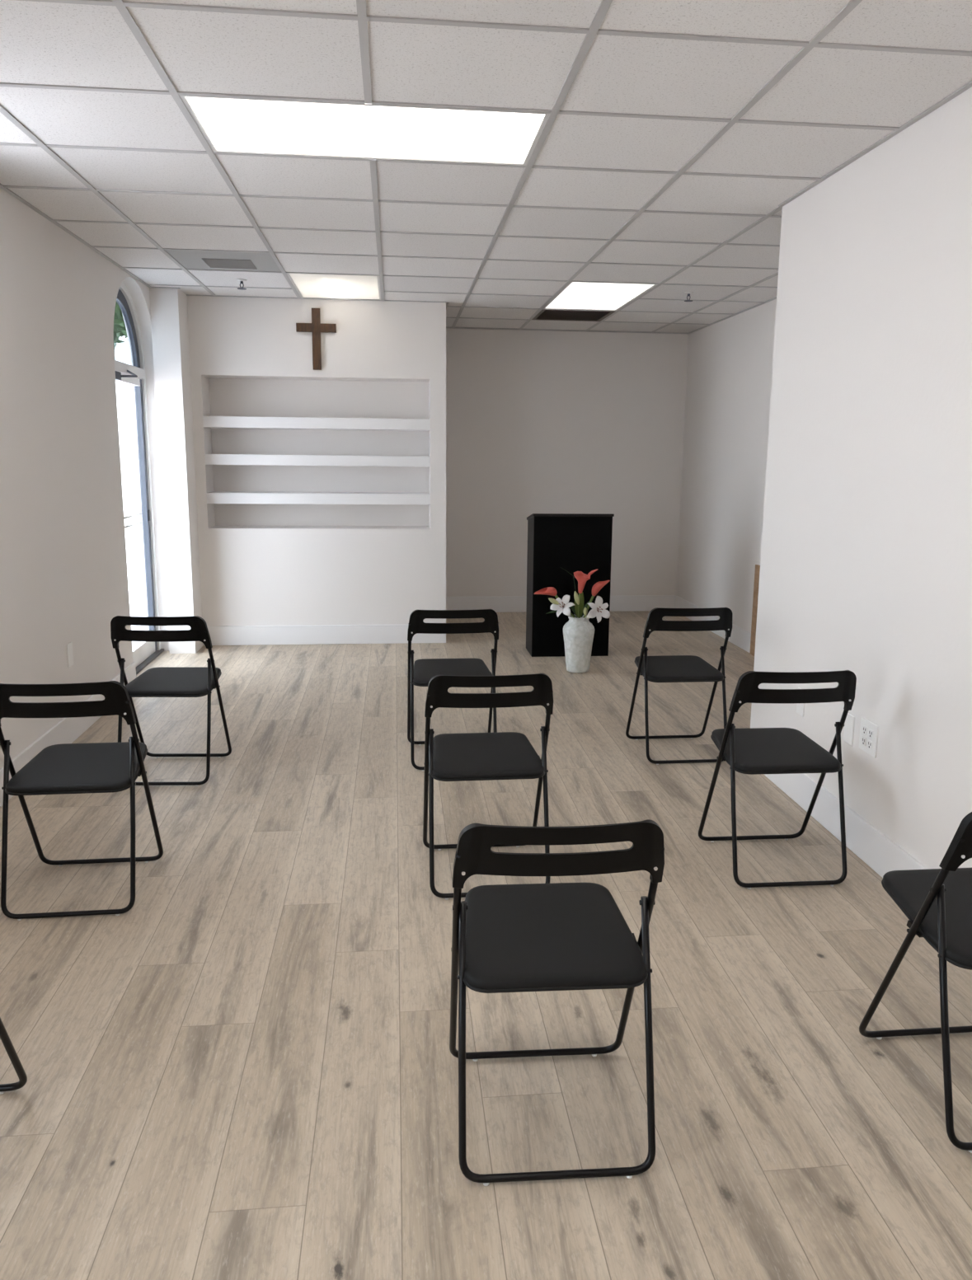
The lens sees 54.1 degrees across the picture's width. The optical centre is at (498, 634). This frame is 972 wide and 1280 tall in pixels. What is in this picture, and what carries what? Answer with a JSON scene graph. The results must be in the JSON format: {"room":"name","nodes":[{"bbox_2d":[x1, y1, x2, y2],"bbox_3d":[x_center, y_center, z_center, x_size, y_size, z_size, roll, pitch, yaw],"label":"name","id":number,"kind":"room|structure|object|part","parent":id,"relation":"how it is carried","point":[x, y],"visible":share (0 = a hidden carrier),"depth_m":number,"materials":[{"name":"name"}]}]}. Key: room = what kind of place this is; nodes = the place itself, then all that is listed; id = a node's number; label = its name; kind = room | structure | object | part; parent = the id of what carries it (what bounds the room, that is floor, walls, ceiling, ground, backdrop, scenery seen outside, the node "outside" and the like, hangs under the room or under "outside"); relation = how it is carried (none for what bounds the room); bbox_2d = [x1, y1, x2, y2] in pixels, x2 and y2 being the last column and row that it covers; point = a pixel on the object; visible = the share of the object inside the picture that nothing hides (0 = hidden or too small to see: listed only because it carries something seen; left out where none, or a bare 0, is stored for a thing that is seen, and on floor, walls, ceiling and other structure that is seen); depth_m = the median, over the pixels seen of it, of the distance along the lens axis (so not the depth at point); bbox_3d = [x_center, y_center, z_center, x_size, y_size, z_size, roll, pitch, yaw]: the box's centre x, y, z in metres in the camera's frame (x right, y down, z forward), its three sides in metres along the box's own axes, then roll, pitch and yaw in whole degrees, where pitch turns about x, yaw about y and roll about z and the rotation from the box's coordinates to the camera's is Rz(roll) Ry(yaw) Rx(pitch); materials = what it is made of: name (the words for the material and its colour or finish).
{"room":"house of worship","nodes":[
{"label":"house of worship","id":0,"kind":"room"},
{"bbox_2d":[0,187,168,768],"bbox_3d":[-2.034,-0.313,2.397,0.180,2.648,9.834,-1,11,-6],"label":"wall","id":1,"kind":"structure","parent":0,"point":[63,570],"depth_m":4.77,"materials":[{"name":"white paint"}]},
{"bbox_2d":[0,661,135,807],"bbox_3d":[-1.882,1.031,2.018,0.014,0.152,8.360,-1,11,-6],"label":"baseboard","id":2,"kind":"structure","parent":1,"relation":"attached to","point":[67,730],"depth_m":4.73,"materials":[{"name":"white paint"}]},
{"bbox_2d":[66,642,74,667],"bbox_3d":[-2.206,0.104,4.901,0.006,0.120,0.075,-1,11,-6],"label":"wall outlet","id":3,"kind":"object","parent":1,"relation":"attached to","point":[69,646],"visible":1,"depth_m":4.90,"materials":[{"name":"white plastic"}]},
{"bbox_2d":[114,281,164,675],"bbox_3d":[-2.463,-1.039,6.392,0.197,2.575,1.080,-1,11,-6],"label":"door","id":4,"kind":"structure","parent":1,"relation":"in","point":[144,652],"depth_m":6.76,"materials":[{"name":"white paint"}]},
{"bbox_3d":[-2.491,-2.014,6.203,0.030,0.490,0.980,-1,11,-6],"label":"transom frame","id":5,"kind":"part","parent":4,"relation":"part of","materials":[{"name":"grey metal"}]},
{"bbox_2d":[149,287,203,653],"bbox_3d":[-2.350,-1.180,6.973,0.189,2.638,0.304,-1,11,-6],"label":"wall column","id":6,"kind":"structure","parent":0,"point":[168,307],"depth_m":6.84,"materials":[{"name":"white paint"}]},
{"bbox_2d":[187,295,445,626],"bbox_3d":[-1.565,-1.364,7.983,2.169,2.638,1.568,-1,11,-6],"label":"wall","id":7,"kind":"structure","parent":0,"point":[321,494],"depth_m":7.34,"materials":[{"name":"white paint"}]},
{"bbox_2d":[295,307,336,370],"bbox_3d":[-1.345,-2.183,7.036,0.290,0.439,0.022,-1,11,-6],"label":"cross","id":8,"kind":"object","parent":7,"relation":"attached to","point":[316,327],"visible":1,"depth_m":7.02,"materials":[{"name":"brown wood"}]},
{"bbox_2d":[202,416,430,431],"bbox_3d":[-1.373,-1.617,7.306,1.683,0.082,0.300,-1,11,-6],"label":"niche shelf","id":9,"kind":"object","parent":7,"relation":"attached to","point":[209,423],"depth_m":7.19,"materials":[{"name":"white paint"}]},
{"bbox_2d":[204,454,430,466],"bbox_3d":[-1.376,-1.345,7.358,1.683,0.079,0.300,-1,11,-6],"label":"niche shelf","id":10,"kind":"object","parent":7,"relation":"attached to","point":[210,460],"depth_m":7.22,"materials":[{"name":"white paint"}]},
{"bbox_2d":[206,491,430,504],"bbox_3d":[-1.379,-1.062,7.412,1.683,0.082,0.300,-1,11,-6],"label":"niche shelf","id":11,"kind":"object","parent":7,"relation":"attached to","point":[213,497],"depth_m":7.28,"materials":[{"name":"white paint"}]},
{"bbox_2d":[203,624,445,645],"bbox_3d":[-1.349,0.003,7.458,1.880,0.152,0.014,-1,11,-6],"label":"baseboard","id":12,"kind":"structure","parent":7,"relation":"attached to","point":[316,634],"depth_m":7.44,"materials":[{"name":"white paint"}]},
{"bbox_2d":[0,610,971,1279],"bbox_3d":[0.159,0.710,4.227,4.872,0.001,12.457,-1,11,-6],"label":"floor","id":13,"kind":"structure","parent":0,"point":[246,1070],"depth_m":2.54,"materials":[{"name":"brown wood"}]},
{"bbox_2d":[0,1017,27,1094],"bbox_3d":[-1.286,0.734,1.961,0.435,0.768,0.467,-1,11,-7],"label":"folding chair","id":14,"kind":"object","parent":13,"relation":"on","point":[4,1037],"visible":1,"depth_m":2.17,"materials":[{"name":"black plastic"}]},
{"bbox_2d":[0,680,163,920],"bbox_3d":[-1.410,0.494,3.217,0.435,0.768,0.467,-1,11,-7],"label":"folding chair","id":15,"kind":"object","parent":13,"relation":"on","point":[93,767],"visible":1,"depth_m":3.08,"materials":[{"name":"black plastic"}]},
{"bbox_3d":[-1.392,0.624,3.086,0.414,0.554,0.160,-1,11,-7],"label":"frame","id":16,"kind":"part","parent":15,"relation":"part of","materials":[{"name":"black paint"}]},
{"bbox_3d":[-1.387,0.223,3.008,0.435,0.156,0.099,-1,11,-7],"label":"backrest","id":17,"kind":"part","parent":15,"relation":"part of","materials":[{"name":"black plastic"}]},
{"bbox_3d":[-1.414,0.450,3.240,0.390,0.049,0.398,-1,11,-7],"label":"seat","id":18,"kind":"part","parent":15,"relation":"part of","materials":[{"name":"black plastic"}]},
{"bbox_3d":[-1.412,0.521,3.236,0.430,0.699,0.356,-1,11,-7],"label":"frame","id":19,"kind":"part","parent":15,"relation":"part of","materials":[{"name":"black paint"}]},
{"bbox_2d":[110,615,231,786],"bbox_3d":[-1.511,0.264,4.426,0.435,0.768,0.467,0,11,-2],"label":"folding chair","id":20,"kind":"object","parent":13,"relation":"on","point":[159,682],"visible":0.93,"depth_m":4.28,"materials":[{"name":"black plastic"}]},
{"bbox_3d":[-1.502,-0.008,4.216,0.435,0.156,0.099,0,11,-2],"label":"backrest","id":21,"kind":"part","parent":20,"relation":"part of","materials":[{"name":"black plastic"}]},
{"bbox_3d":[-1.506,0.393,4.294,0.414,0.554,0.160,0,11,-2],"label":"frame","id":22,"kind":"part","parent":20,"relation":"part of","materials":[{"name":"black paint"}]},
{"bbox_3d":[-1.512,0.219,4.450,0.390,0.049,0.398,0,11,-2],"label":"seat","id":23,"kind":"part","parent":20,"relation":"part of","materials":[{"name":"black plastic"}]},
{"bbox_2d":[407,609,498,771],"bbox_3d":[-0.231,0.228,4.685,0.435,0.768,0.467,-1,11,-7],"label":"folding chair","id":24,"kind":"object","parent":13,"relation":"on","point":[419,672],"visible":0.88,"depth_m":4.53,"materials":[{"name":"black plastic"}]},
{"bbox_3d":[-0.234,0.183,4.708,0.390,0.049,0.398,-1,11,-7],"label":"seat","id":25,"kind":"part","parent":24,"relation":"part of","materials":[{"name":"black plastic"}]},
{"bbox_3d":[-0.210,-0.043,4.476,0.435,0.156,0.099,-1,11,-7],"label":"backrest","id":26,"kind":"part","parent":24,"relation":"part of","materials":[{"name":"black plastic"}]},
{"bbox_2d":[422,673,553,900],"bbox_3d":[-0.048,0.476,3.388,0.435,0.768,0.468,-1,11,-7],"label":"folding chair","id":27,"kind":"object","parent":13,"relation":"on","point":[500,755],"visible":0.98,"depth_m":3.24,"materials":[{"name":"black plastic"}]},
{"bbox_3d":[-0.052,0.431,3.412,0.390,0.049,0.398,-1,11,-7],"label":"seat","id":28,"kind":"part","parent":27,"relation":"part of","materials":[{"name":"black plastic"}]},
{"bbox_3d":[-0.050,0.503,3.407,0.430,0.699,0.356,-1,11,-7],"label":"frame","id":29,"kind":"part","parent":27,"relation":"part of","materials":[{"name":"black paint"}]},
{"bbox_3d":[-0.027,0.205,3.179,0.435,0.156,0.099,-1,11,-7],"label":"backrest","id":30,"kind":"part","parent":27,"relation":"part of","materials":[{"name":"black plastic"}]},
{"bbox_2d":[449,819,664,1186],"bbox_3d":[0.111,0.717,2.129,0.435,0.768,0.467,0,11,-5],"label":"folding chair","id":31,"kind":"object","parent":13,"relation":"on","point":[555,936],"visible":1,"depth_m":2.00,"materials":[{"name":"black paint"}]},
{"bbox_3d":[0.108,0.672,2.153,0.390,0.049,0.398,0,11,-5],"label":"seat","id":32,"kind":"part","parent":31,"relation":"part of","materials":[{"name":"black plastic"}]},
{"bbox_3d":[0.109,0.744,2.148,0.430,0.699,0.356,0,11,-5],"label":"frame","id":33,"kind":"part","parent":31,"relation":"part of","materials":[{"name":"black paint"}]},
{"bbox_3d":[0.126,0.445,1.920,0.435,0.156,0.099,0,11,-5],"label":"backrest","id":34,"kind":"part","parent":31,"relation":"part of","materials":[{"name":"black plastic"}]},
{"bbox_2d":[525,513,614,656],"bbox_3d":[0.525,-0.386,7.178,0.593,1.060,0.353,-1,11,-6],"label":"lectern","id":35,"kind":"object","parent":13,"relation":"on","point":[571,542],"visible":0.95,"depth_m":6.99,"materials":[{"name":"black laminate"}]},
{"bbox_3d":[0.246,-0.374,7.157,0.020,1.038,0.319,-1,11,-6],"label":"panel","id":36,"kind":"part","parent":35,"relation":"part of","materials":[{"name":"black laminate"}]},
{"bbox_2d":[562,614,594,673],"bbox_3d":[0.555,0.066,6.604,0.220,0.387,0.220,-1,11,-6],"label":"vase","id":37,"kind":"object","parent":13,"relation":"on","point":[578,633],"visible":0.96,"depth_m":6.53,"materials":[{"name":"white ceramic"}]},
{"bbox_2d":[534,586,571,617],"bbox_3d":[0.393,-0.181,6.503,0.310,0.283,0.101,-1,11,-6],"label":"calla lily","id":38,"kind":"object","parent":37,"relation":"in","point":[551,591],"visible":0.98,"depth_m":6.46,"materials":[{"name":"red plant"}]},
{"bbox_2d":[548,598,574,617],"bbox_3d":[0.445,-0.165,6.502,0.218,0.172,0.030,-2,11,-14],"label":"bud","id":39,"kind":"object","parent":37,"relation":"in","point":[553,601],"visible":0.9,"depth_m":6.46,"materials":[{"name":"green plant"}]},
{"bbox_2d":[545,609,576,617],"bbox_3d":[0.434,-0.139,6.522,0.227,0.061,0.006,-3,11,-16],"label":"flower leaf","id":40,"kind":"object","parent":37,"relation":"in","point":[555,611],"visible":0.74,"depth_m":6.50,"materials":[{"name":"green plant"}]},
{"bbox_2d":[550,595,574,617],"bbox_3d":[0.456,-0.165,6.476,0.198,0.202,0.133,-1,11,-6],"label":"lily","id":41,"kind":"object","parent":37,"relation":"in","point":[563,607],"visible":1,"depth_m":6.46,"materials":[{"name":"white plant"}]},
{"bbox_2d":[570,605,576,616],"bbox_3d":[0.518,-0.167,6.571,0.072,0.100,0.014,3,11,14],"label":"flower leaf","id":42,"kind":"object","parent":37,"relation":"in","point":[572,607],"visible":0.65,"depth_m":6.57,"materials":[{"name":"green plant"}]},
{"bbox_2d":[574,600,577,617],"bbox_3d":[0.542,-0.198,6.547,0.039,0.167,0.009,-2,11,-16],"label":"flower leaf","id":43,"kind":"object","parent":37,"relation":"in","point":[575,603],"visible":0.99,"depth_m":6.55,"materials":[{"name":"green plant"}]},
{"bbox_2d":[573,590,579,618],"bbox_3d":[0.544,-0.189,6.506,0.066,0.216,0.033,-9,15,-42],"label":"bud","id":44,"kind":"object","parent":37,"relation":"in","point":[575,594],"visible":1,"depth_m":6.48,"materials":[{"name":"green plant"}]},
{"bbox_3d":[0.552,-0.147,6.527,0.009,0.125,0.040,4,11,16],"label":"stem","id":45,"kind":"part","parent":44,"relation":"part of","materials":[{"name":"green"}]},
{"bbox_2d":[580,591,584,617],"bbox_3d":[0.572,-0.204,6.560,0.038,0.174,0.010,-2,11,-14],"label":"flower leaf","id":46,"kind":"object","parent":37,"relation":"in","point":[582,593],"visible":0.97,"depth_m":6.56,"materials":[{"name":"green plant"}]},
{"bbox_2d":[582,607,587,618],"bbox_3d":[0.595,-0.134,6.520,0.032,0.105,0.046,-1,11,-6],"label":"bud","id":47,"kind":"object","parent":37,"relation":"in","point":[584,611],"visible":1,"depth_m":6.50,"materials":[{"name":"green plant"}]},
{"bbox_2d":[581,600,589,617],"bbox_3d":[0.605,-0.176,6.579,0.080,0.115,0.013,-4,12,-24],"label":"flower leaf","id":48,"kind":"object","parent":37,"relation":"in","point":[586,604],"visible":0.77,"depth_m":6.58,"materials":[{"name":"green plant"}]},
{"bbox_2d":[573,568,597,618],"bbox_3d":[0.596,-0.247,6.524,0.162,0.403,0.151,-1,11,-6],"label":"calla lily","id":49,"kind":"object","parent":37,"relation":"in","point":[581,578],"visible":0.99,"depth_m":6.50,"materials":[{"name":"red plant"}]},
{"bbox_3d":[0.560,-0.173,6.552,0.016,0.246,0.025,-4,12,-24],"label":"stem","id":50,"kind":"part","parent":49,"relation":"part of","materials":[{"name":"green plant"}]},
{"bbox_2d":[582,580,609,618],"bbox_3d":[0.666,-0.211,6.543,0.196,0.330,0.077,4,11,15],"label":"calla lily","id":51,"kind":"object","parent":37,"relation":"in","point":[597,586],"visible":0.95,"depth_m":6.50,"materials":[{"name":"red plant"}]},
{"bbox_3d":[0.616,-0.165,6.564,0.096,0.231,0.017,2,11,7],"label":"stem","id":52,"kind":"part","parent":51,"relation":"part of","materials":[{"name":"green plant"}]},
{"bbox_2d":[586,595,609,623],"bbox_3d":[0.673,-0.165,6.508,0.182,0.194,0.117,-1,11,-6],"label":"lily","id":53,"kind":"object","parent":37,"relation":"in","point":[598,610],"visible":1,"depth_m":6.49,"materials":[{"name":"white plant"}]},
{"bbox_2d":[625,607,732,764],"bbox_3d":[0.907,0.216,4.812,0.435,0.768,0.468,-1,11,-6],"label":"folding chair","id":54,"kind":"object","parent":13,"relation":"on","point":[658,668],"visible":0.98,"depth_m":4.66,"materials":[{"name":"black plastic"}]},
{"bbox_3d":[0.904,0.171,4.835,0.390,0.049,0.398,-1,11,-6],"label":"seat","id":55,"kind":"part","parent":54,"relation":"part of","materials":[{"name":"black plastic"}]},
{"bbox_3d":[0.922,0.345,4.681,0.414,0.554,0.160,-1,11,-6],"label":"frame","id":56,"kind":"part","parent":54,"relation":"part of","materials":[{"name":"black paint"}]},
{"bbox_3d":[0.927,-0.056,4.603,0.435,0.156,0.099,-1,11,-6],"label":"backrest","id":57,"kind":"part","parent":54,"relation":"part of","materials":[{"name":"black plastic"}]},
{"bbox_2d":[749,564,759,656],"bbox_3d":[1.987,-0.097,6.740,0.017,0.685,0.975,-1,11,-6],"label":"wooden board","id":58,"kind":"object","parent":13,"relation":"on","point":[757,570],"visible":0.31,"depth_m":7.17,"materials":[{"name":"beige wood"}]},
{"bbox_2d":[698,670,856,889],"bbox_3d":[1.008,0.469,3.487,0.435,0.768,0.467,0,11,-5],"label":"folding chair","id":59,"kind":"object","parent":13,"relation":"on","point":[752,751],"visible":1,"depth_m":3.34,"materials":[{"name":"black plastic"}]},
{"bbox_3d":[1.006,0.424,3.511,0.390,0.049,0.398,0,11,-5],"label":"seat","id":60,"kind":"part","parent":59,"relation":"part of","materials":[{"name":"black plastic"}]},
{"bbox_3d":[1.007,0.496,3.506,0.430,0.699,0.356,0,11,-5],"label":"frame","id":61,"kind":"part","parent":59,"relation":"part of","materials":[{"name":"black paint"}]},
{"bbox_3d":[1.022,0.598,3.356,0.414,0.554,0.160,0,11,-5],"label":"frame","id":62,"kind":"part","parent":59,"relation":"part of","materials":[{"name":"black paint"}]},
{"bbox_3d":[1.026,0.197,3.278,0.435,0.156,0.099,0,11,-5],"label":"backrest","id":63,"kind":"part","parent":59,"relation":"part of","materials":[{"name":"black plastic"}]},
{"bbox_2d":[858,811,971,1153],"bbox_3d":[1.162,0.707,2.239,0.435,0.768,0.467,-1,11,-6],"label":"folding chair","id":64,"kind":"object","parent":13,"relation":"on","point":[936,903],"visible":1,"depth_m":2.19,"materials":[{"name":"black plastic"}]},
{"bbox_3d":[1.160,0.734,2.258,0.430,0.699,0.356,-1,11,-6],"label":"frame","id":65,"kind":"part","parent":64,"relation":"part of","materials":[{"name":"black paint"}]},
{"bbox_3d":[1.159,0.662,2.262,0.390,0.049,0.398,-1,11,-6],"label":"seat","id":66,"kind":"part","parent":64,"relation":"part of","materials":[{"name":"black plastic"}]},
{"bbox_3d":[1.177,0.836,2.108,0.414,0.554,0.160,-1,11,-6],"label":"frame","id":67,"kind":"part","parent":64,"relation":"part of","materials":[{"name":"black paint"}]},
{"bbox_3d":[1.181,0.436,2.030,0.435,0.156,0.099,-1,11,-6],"label":"backrest","id":68,"kind":"part","parent":64,"relation":"part of","materials":[{"name":"black plastic"}]},
{"bbox_2d":[0,0,971,333],"bbox_3d":[0.169,-1.723,3.121,4.382,0.022,11.102,-1,11,-6],"label":"ceiling","id":69,"kind":"structure","parent":0,"point":[675,138],"depth_m":3.31,"materials":[{"name":"tile"}]},
{"bbox_2d":[164,249,281,271],"bbox_3d":[-1.616,-2.222,5.647,0.582,0.020,0.589,-1,11,-6],"label":"ceiling vent","id":70,"kind":"object","parent":69,"relation":"in","point":[196,260],"visible":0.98,"depth_m":5.63,"materials":[{"name":"grey metal"}]},
{"bbox_2d":[201,257,257,269],"bbox_3d":[-1.615,-2.229,5.726,0.280,0.004,0.276,-1,11,-6],"label":"grille","id":71,"kind":"object","parent":70,"relation":"attached to","point":[221,263],"depth_m":5.70,"materials":[{"name":"grey metal"}]},
{"bbox_2d":[236,279,246,290],"bbox_3d":[-1.688,-2.301,6.257,0.064,0.057,0.064,-1,11,-6],"label":"sprinkler head","id":72,"kind":"object","parent":69,"relation":"attached to","point":[240,280],"visible":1,"depth_m":6.25},
{"bbox_2d":[286,273,380,300],"bbox_3d":[-1.101,-2.422,6.509,0.582,0.099,1.015,-1,11,-6],"label":"ceiling light","id":73,"kind":"object","parent":69,"relation":"attached to","point":[307,285],"visible":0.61,"depth_m":6.48,"materials":[{"name":"white plastic"}]},
{"bbox_2d":[179,95,549,165],"bbox_3d":[-0.450,-1.815,3.349,1.189,0.099,0.589,-1,11,-6],"label":"ceiling light","id":74,"kind":"object","parent":69,"relation":"attached to","point":[231,125],"visible":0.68,"depth_m":3.34,"materials":[{"name":"white plastic"}]},
{"bbox_2d":[531,309,614,321],"bbox_3d":[0.599,-2.598,7.696,0.582,0.040,0.589,-1,11,-6],"label":"ceiling vent","id":75,"kind":"object","parent":69,"relation":"in","point":[550,315],"visible":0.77,"depth_m":7.71,"materials":[{"name":"brown metal"}]},
{"bbox_2d":[543,281,656,310],"bbox_3d":[0.697,-2.457,6.795,0.582,0.099,1.201,-1,11,-6],"label":"ceiling light","id":76,"kind":"object","parent":69,"relation":"attached to","point":[576,295],"visible":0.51,"depth_m":6.76,"materials":[{"name":"white plastic"}]},
{"bbox_2d":[684,291,693,301],"bbox_3d":[1.312,-2.327,6.560,0.064,0.057,0.064,-1,11,-6],"label":"sprinkler head","id":77,"kind":"object","parent":69,"relation":"attached to","point":[687,293],"visible":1,"depth_m":6.55},
{"bbox_2d":[445,328,688,596],"bbox_3d":[0.644,-1.523,8.946,2.433,2.638,0.100,-1,11,-6],"label":"wall","id":78,"kind":"structure","parent":0,"point":[537,421],"depth_m":8.85,"materials":[{"name":"white paint"}]},
{"bbox_2d":[445,595,676,612],"bbox_3d":[0.578,-0.291,9.116,2.313,0.152,0.014,-1,11,-6],"label":"baseboard","id":79,"kind":"structure","parent":78,"relation":"attached to","point":[644,602],"depth_m":9.07,"materials":[{"name":"white paint"}]},
{"bbox_2d":[675,299,776,632],"bbox_3d":[2.041,-1.104,6.817,0.120,2.638,4.514,-1,11,-6],"label":"wall","id":80,"kind":"structure","parent":0,"point":[729,360],"depth_m":7.81,"materials":[{"name":"white paint"}]},
{"bbox_2d":[675,595,750,652],"bbox_3d":[1.962,0.119,7.035,0.014,0.152,4.500,-1,11,-6],"label":"baseboard","id":81,"kind":"structure","parent":80,"relation":"attached to","point":[739,637],"depth_m":7.70,"materials":[{"name":"white paint"}]},
{"bbox_2d":[750,86,971,868],"bbox_3d":[2.159,-0.055,1.295,1.088,2.638,6.688,-1,11,-6],"label":"wall","id":82,"kind":"structure","parent":0,"point":[865,560],"depth_m":3.41,"materials":[{"name":"white paint"}]},
{"bbox_2d":[796,687,804,717],"bbox_3d":[1.309,0.293,4.116,0.006,0.115,0.070,-1,11,-6],"label":"wall outlet","id":83,"kind":"object","parent":82,"relation":"attached to","point":[799,706],"visible":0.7,"depth_m":4.11,"materials":[{"name":"white plastic"}]},
{"bbox_2d":[763,773,928,877],"bbox_3d":[1.593,1.161,1.524,0.014,0.152,6.602,-1,11,-6],"label":"baseboard","id":84,"kind":"structure","parent":82,"relation":"attached to","point":[881,854],"depth_m":3.65,"materials":[{"name":"white paint"}]},
{"bbox_2d":[843,712,854,745],"bbox_3d":[1.356,0.366,3.680,0.006,0.115,0.070,-1,11,-6],"label":"wall outlet","id":85,"kind":"object","parent":82,"relation":"attached to","point":[849,723],"visible":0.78,"depth_m":3.67,"materials":[{"name":"white plastic"}]},
{"bbox_2d":[858,717,878,758],"bbox_3d":[1.371,0.382,3.528,0.010,0.120,0.125,-1,11,-6],"label":"wall outlet","id":86,"kind":"object","parent":82,"relation":"attached to","point":[868,738],"visible":1,"depth_m":3.52,"materials":[{"name":"white plastic"}]},
{"bbox_2d":[861,736,866,745],"bbox_3d":[1.366,0.399,3.554,0.004,0.030,0.032,-1,11,-6],"label":"socket","id":87,"kind":"object","parent":86,"relation":"attached to","point":[863,738],"depth_m":3.55,"materials":[{"name":"grey plastic"}]},
{"bbox_2d":[862,725,867,735],"bbox_3d":[1.367,0.357,3.546,0.004,0.030,0.032,-1,11,-6],"label":"socket","id":88,"kind":"object","parent":86,"relation":"attached to","point":[864,727],"depth_m":3.55,"materials":[{"name":"grey plastic"}]},
{"bbox_2d":[867,739,872,750],"bbox_3d":[1.371,0.407,3.509,0.004,0.030,0.032,-1,11,-6],"label":"socket","id":89,"kind":"object","parent":86,"relation":"attached to","point":[869,742],"depth_m":3.50,"materials":[{"name":"grey plastic"}]},
{"bbox_2d":[867,728,873,738],"bbox_3d":[1.372,0.366,3.502,0.004,0.030,0.032,-1,11,-6],"label":"socket","id":90,"kind":"object","parent":86,"relation":"attached to","point":[870,731],"depth_m":3.50,"materials":[{"name":"grey plastic"}]},
{"label":"outside","id":91,"kind":"structure","parent":0,"visible":0},
{"bbox_2d":[127,569,146,647],"bbox_3d":[-2.157,-2.243,19.814,120.000,0.001,120.000,-1,11,-6],"label":"ground","id":92,"kind":"structure","parent":91,"point":[135,577],"depth_m":10.01,"materials":[{"name":"grey concrete"}]},
{"bbox_2d":[113,302,127,360],"bbox_3d":[-5.421,-3.373,13.442,1.967,4.545,1.910,-1,11,-6],"label":"tree","id":93,"kind":"object","parent":92,"relation":"on","point":[119,329],"visible":0.03,"depth_m":13.13,"materials":[{"name":"green plant"}]},
{"bbox_2d":[115,381,143,569],"bbox_3d":[-8.421,-2.054,11.689,9.800,2.530,0.200,-1,11,-6],"label":"wall","id":94,"kind":"structure","parent":92,"relation":"on","point":[124,391],"depth_m":12.00,"materials":[{"name":"white paint"}]}
]}

